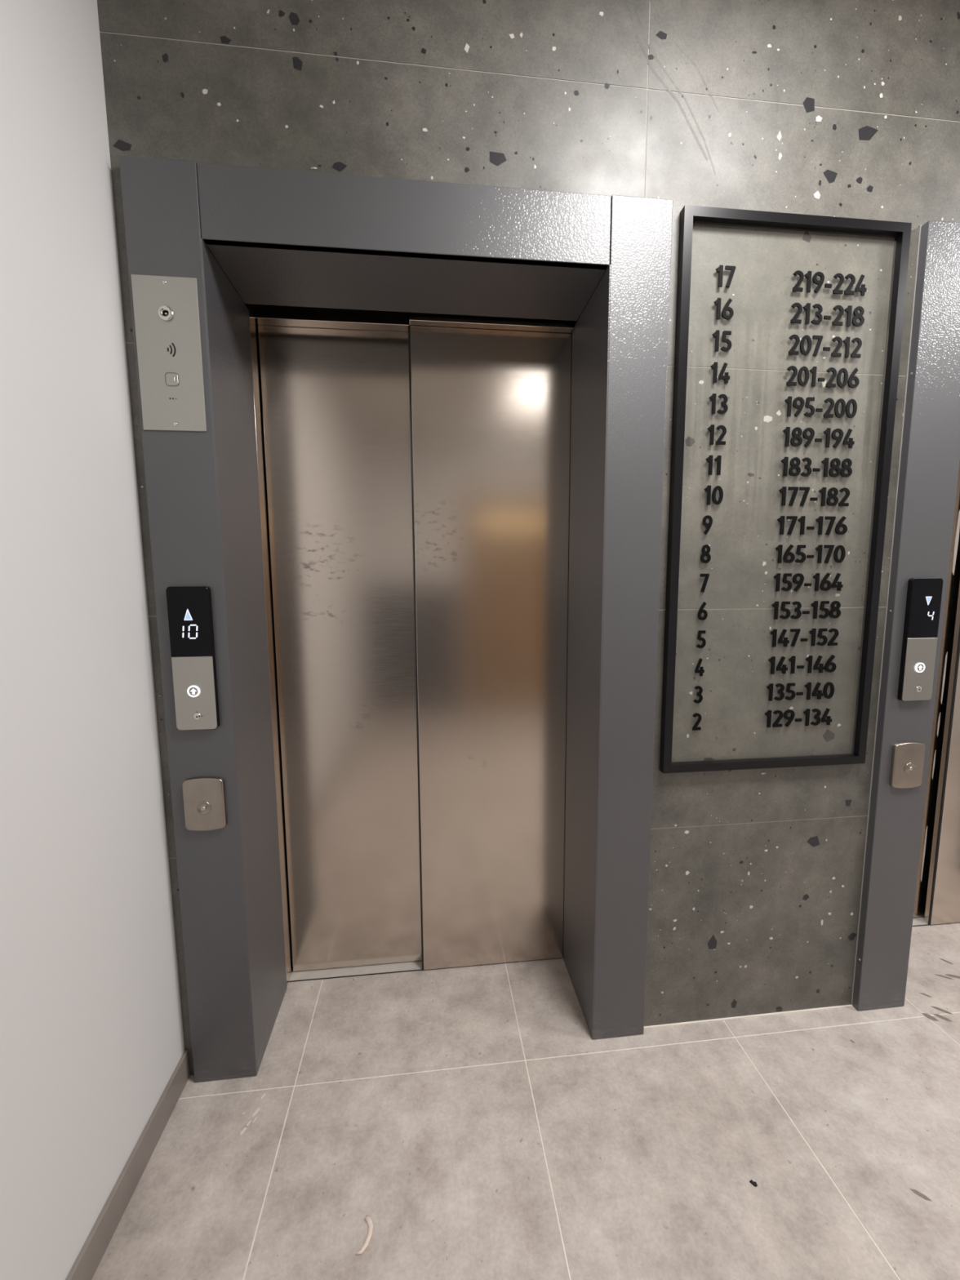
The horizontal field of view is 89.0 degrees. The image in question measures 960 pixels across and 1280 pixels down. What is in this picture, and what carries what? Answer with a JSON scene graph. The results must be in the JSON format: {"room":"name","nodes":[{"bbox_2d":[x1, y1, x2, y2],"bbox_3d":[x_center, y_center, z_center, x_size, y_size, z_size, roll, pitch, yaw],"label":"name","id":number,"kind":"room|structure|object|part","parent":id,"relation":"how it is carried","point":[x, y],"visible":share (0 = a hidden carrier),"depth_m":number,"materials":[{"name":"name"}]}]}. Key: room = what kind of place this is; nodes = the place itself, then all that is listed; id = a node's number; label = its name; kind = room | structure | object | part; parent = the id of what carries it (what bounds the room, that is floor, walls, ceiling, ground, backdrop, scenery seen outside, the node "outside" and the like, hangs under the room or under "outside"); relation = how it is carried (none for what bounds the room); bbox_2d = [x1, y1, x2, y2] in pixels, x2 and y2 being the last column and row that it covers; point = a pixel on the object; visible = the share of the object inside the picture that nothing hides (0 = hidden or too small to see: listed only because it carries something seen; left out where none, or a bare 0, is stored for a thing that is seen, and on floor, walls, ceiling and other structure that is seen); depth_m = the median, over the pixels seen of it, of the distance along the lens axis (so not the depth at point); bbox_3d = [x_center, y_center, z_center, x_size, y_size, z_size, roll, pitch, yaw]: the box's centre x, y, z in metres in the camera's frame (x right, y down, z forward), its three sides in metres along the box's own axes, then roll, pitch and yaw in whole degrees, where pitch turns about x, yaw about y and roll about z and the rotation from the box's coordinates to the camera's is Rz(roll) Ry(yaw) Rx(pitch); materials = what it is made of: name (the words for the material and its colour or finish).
{"room":"elevator lobby","nodes":[
{"label":"elevator lobby","id":0,"kind":"room"},
{"bbox_2d":[0,0,184,1279],"bbox_3d":[-0.672,0.006,-0.368,0.120,2.820,3.314,-1,7,-6],"label":"wall","id":1,"kind":"structure","parent":0,"point":[91,1033],"depth_m":0.88,"materials":[{"name":"white paint"}]},
{"bbox_2d":[65,1049,190,1279],"bbox_3d":[-0.597,1.272,-0.241,0.009,0.075,3.064,-1,7,-6],"label":"baseboard","id":2,"kind":"structure","parent":1,"relation":"attached to","point":[86,1264],"depth_m":1.01,"materials":[{"name":"grey tile"}]},
{"bbox_2d":[91,922,959,1279],"bbox_3d":[1.787,1.290,0.224,4.847,0.102,3.470,-1,7,-6],"label":"floor","id":3,"kind":"structure","parent":0,"point":[477,1119],"depth_m":1.12,"materials":[{"name":"grey tile"}]},
{"bbox_2d":[355,1214,373,1255],"bbox_3d":[-0.223,1.167,0.960,0.023,0.004,0.060,0,7,4],"label":"scrap","id":4,"kind":"object","parent":3,"relation":"on","point":[368,1220],"visible":1,"depth_m":0.96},
{"bbox_2d":[749,1179,757,1186],"bbox_3d":[0.582,1.153,1.039,0.009,0.004,0.015,-6,9,-43],"label":"crumb","id":5,"kind":"object","parent":3,"relation":"on","point":[754,1184],"visible":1,"depth_m":1.04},
{"bbox_2d":[97,0,959,1075],"bbox_3d":[1.628,-0.267,1.450,4.847,2.720,0.150,-1,7,-6],"label":"wall","id":6,"kind":"structure","parent":0,"point":[846,108],"depth_m":1.19,"materials":[{"name":"grey stone"}]},
{"bbox_2d":[119,155,672,1082],"bbox_3d":[-0.158,0.039,1.343,1.208,2.157,0.297,-1,7,-6],"label":"door surround","id":7,"kind":"object","parent":6,"relation":"attached to","point":[284,237],"visible":1,"depth_m":1.20,"materials":[{"name":"grey metal"}]},
{"bbox_2d":[130,274,206,431],"bbox_3d":[-0.673,-0.619,1.058,0.132,0.316,0.008,-1,7,-6],"label":"panel","id":8,"kind":"object","parent":7,"relation":"attached to","point":[166,311],"visible":1,"depth_m":1.06,"materials":[{"name":"metal"}]},
{"bbox_2d":[165,586,219,730],"bbox_3d":[-0.664,0.044,1.131,0.092,0.334,0.016,-1,7,-6],"label":"panel","id":9,"kind":"object","parent":7,"relation":"attached to","point":[189,608],"visible":1,"depth_m":1.13,"materials":[{"name":"black plastic"}]},
{"bbox_2d":[193,711,202,719],"bbox_3d":[-0.658,0.177,1.140,0.020,0.020,0.003,-1,7,-6],"label":"switch","id":10,"kind":"object","parent":9,"relation":"attached to","point":[197,715],"depth_m":1.14,"materials":[{"name":"silver metal"}]},
{"bbox_2d":[182,776,227,831],"bbox_3d":[-0.660,0.394,1.170,0.093,0.132,0.018,-1,7,-6],"label":"switch plate","id":11,"kind":"object","parent":7,"relation":"attached to","point":[204,798],"visible":1,"depth_m":1.17,"materials":[{"name":"silver metal"}]},
{"bbox_2d":[235,290,582,985],"bbox_3d":[-0.177,0.036,1.538,1.090,2.120,0.145,-1,7,-6],"label":"elevator door","id":12,"kind":"structure","parent":6,"relation":"in","point":[414,468],"depth_m":1.51,"materials":[{"name":"silver metal"}]},
{"bbox_3d":[-0.363,0.080,1.533,0.522,2.024,0.024,-1,7,-6],"label":"door","id":13,"kind":"part","parent":12,"relation":"part of","materials":[{"name":"silver metal"}]},
{"bbox_3d":[-0.171,1.087,1.667,0.902,0.003,0.089,-1,7,-6],"label":"sill","id":14,"kind":"part","parent":12,"relation":"part of","materials":[{"name":"metal"}]},
{"bbox_3d":[0.060,0.078,1.539,0.510,2.026,0.026,-1,7,-6],"label":"door","id":15,"kind":"part","parent":12,"relation":"part of","materials":[{"name":"silver metal"}]},
{"bbox_2d":[659,204,911,773],"bbox_3d":[0.774,-0.338,1.263,0.588,1.380,0.022,-1,7,-6],"label":"sign","id":16,"kind":"object","parent":6,"relation":"attached to","point":[900,232],"visible":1,"depth_m":1.25,"materials":[{"name":"black plastic"}]},
{"bbox_2d":[764,708,831,727],"bbox_3d":[0.873,0.213,1.339,0.200,0.048,0.003,-1,7,-6],"label":"range","id":17,"kind":"object","parent":16,"relation":"in","point":[768,713],"depth_m":1.34,"materials":[{"name":"black plastic"}]},
{"bbox_2d":[766,681,834,701],"bbox_3d":[0.872,0.140,1.331,0.200,0.048,0.003,-1,7,-6],"label":"range","id":18,"kind":"object","parent":16,"relation":"in","point":[808,686],"depth_m":1.33,"materials":[{"name":"black plastic"}]},
{"bbox_2d":[768,654,836,674],"bbox_3d":[0.872,0.066,1.322,0.200,0.048,0.003,-1,7,-6],"label":"range","id":19,"kind":"object","parent":16,"relation":"in","point":[809,659],"depth_m":1.32,"materials":[{"name":"black plastic"}]},
{"bbox_2d":[769,628,838,646],"bbox_3d":[0.871,-0.006,1.314,0.199,0.049,0.003,-1,7,-6],"label":"range","id":20,"kind":"object","parent":16,"relation":"in","point":[813,631],"depth_m":1.31,"materials":[{"name":"black plastic"}]},
{"bbox_2d":[771,600,840,619],"bbox_3d":[0.872,-0.080,1.306,0.200,0.048,0.003,-1,7,-6],"label":"range","id":21,"kind":"object","parent":16,"relation":"in","point":[775,604],"depth_m":1.31,"materials":[{"name":"black plastic"}]},
{"bbox_2d":[773,573,843,591],"bbox_3d":[0.871,-0.153,1.297,0.200,0.049,0.003,-1,7,-6],"label":"range","id":22,"kind":"object","parent":16,"relation":"in","point":[777,576],"depth_m":1.30,"materials":[{"name":"black plastic"}]},
{"bbox_2d":[775,544,845,563],"bbox_3d":[0.871,-0.227,1.289,0.200,0.050,0.003,-1,7,-6],"label":"range","id":23,"kind":"object","parent":16,"relation":"in","point":[779,548],"depth_m":1.29,"materials":[{"name":"black plastic"}]},
{"bbox_2d":[777,515,847,535],"bbox_3d":[0.871,-0.300,1.281,0.200,0.050,0.003,-1,7,-6],"label":"range","id":24,"kind":"object","parent":16,"relation":"in","point":[781,519],"depth_m":1.28,"materials":[{"name":"black plastic"}]},
{"bbox_2d":[778,486,849,506],"bbox_3d":[0.870,-0.373,1.272,0.199,0.049,0.003,-1,7,-6],"label":"range","id":25,"kind":"object","parent":16,"relation":"in","point":[795,489],"depth_m":1.27,"materials":[{"name":"black plastic"}]},
{"bbox_2d":[780,457,852,477],"bbox_3d":[0.871,-0.447,1.264,0.200,0.048,0.003,-1,7,-6],"label":"range","id":26,"kind":"object","parent":16,"relation":"in","point":[785,460],"depth_m":1.26,"materials":[{"name":"black plastic"}]},
{"bbox_2d":[782,426,854,448],"bbox_3d":[0.870,-0.519,1.255,0.200,0.049,0.003,-1,7,-6],"label":"range","id":27,"kind":"object","parent":16,"relation":"in","point":[787,430],"depth_m":1.25,"materials":[{"name":"black plastic"}]},
{"bbox_2d":[784,395,857,417],"bbox_3d":[0.870,-0.593,1.247,0.200,0.048,0.003,-1,7,-6],"label":"range","id":28,"kind":"object","parent":16,"relation":"in","point":[844,408],"depth_m":1.25,"materials":[{"name":"black plastic"}]},
{"bbox_2d":[786,365,859,388],"bbox_3d":[0.870,-0.667,1.239,0.199,0.048,0.003,-1,7,-6],"label":"range","id":29,"kind":"object","parent":16,"relation":"in","point":[813,371],"depth_m":1.24,"materials":[{"name":"black plastic"}]},
{"bbox_2d":[788,334,862,357],"bbox_3d":[0.869,-0.739,1.230,0.198,0.049,0.003,-1,7,-6],"label":"range","id":30,"kind":"object","parent":16,"relation":"in","point":[820,338],"depth_m":1.23,"materials":[{"name":"black plastic"}]},
{"bbox_2d":[790,302,864,326],"bbox_3d":[0.870,-0.813,1.222,0.199,0.048,0.003,-1,7,-6],"label":"range","id":31,"kind":"object","parent":16,"relation":"in","point":[807,307],"depth_m":1.22,"materials":[{"name":"black plastic"}]},
{"bbox_2d":[792,270,866,295],"bbox_3d":[0.869,-0.886,1.214,0.199,0.049,0.003,-1,7,-6],"label":"range","id":32,"kind":"object","parent":16,"relation":"in","point":[862,290],"depth_m":1.21,"materials":[{"name":"black plastic"}]},
{"bbox_2d":[851,220,959,1010],"bbox_3d":[1.700,0.004,1.540,1.208,2.157,0.297,-1,7,-6],"label":"door surround","id":33,"kind":"object","parent":6,"relation":"attached to","point":[929,460],"visible":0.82,"depth_m":1.31,"materials":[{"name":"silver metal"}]},
{"bbox_2d":[888,741,925,788],"bbox_3d":[1.198,0.351,1.366,0.093,0.132,0.018,-1,7,-6],"label":"switch plate","id":34,"kind":"object","parent":33,"relation":"attached to","point":[907,764],"visible":1,"depth_m":1.36,"materials":[{"name":"silver metal"}]},
{"bbox_2d":[897,577,942,701],"bbox_3d":[1.196,0.000,1.327,0.092,0.334,0.016,-1,7,-6],"label":"panel","id":35,"kind":"object","parent":33,"relation":"attached to","point":[923,600],"visible":1,"depth_m":1.32,"materials":[{"name":"black plastic"}]},
{"bbox_2d":[915,684,922,692],"bbox_3d":[1.202,0.133,1.336,0.020,0.020,0.003,-1,7,-6],"label":"switch","id":36,"kind":"object","parent":35,"relation":"attached to","point":[918,687],"depth_m":1.34,"materials":[{"name":"silver metal"}]},
{"bbox_2d":[912,462,959,926],"bbox_3d":[1.680,0.002,1.735,1.090,2.120,0.145,-1,7,-6],"label":"elevator door","id":37,"kind":"structure","parent":6,"relation":"in","point":[937,895],"depth_m":1.77,"materials":[{"name":"silver metal"}]},
{"bbox_3d":[1.686,1.052,1.864,0.902,0.003,0.089,-1,7,-6],"label":"sill","id":38,"kind":"part","parent":37,"relation":"part of","materials":[{"name":"metal"}]},
{"bbox_3d":[1.917,0.043,1.736,0.510,2.026,0.026,-1,7,-6],"label":"door","id":39,"kind":"part","parent":37,"relation":"part of","materials":[{"name":"silver metal"}]}
]}

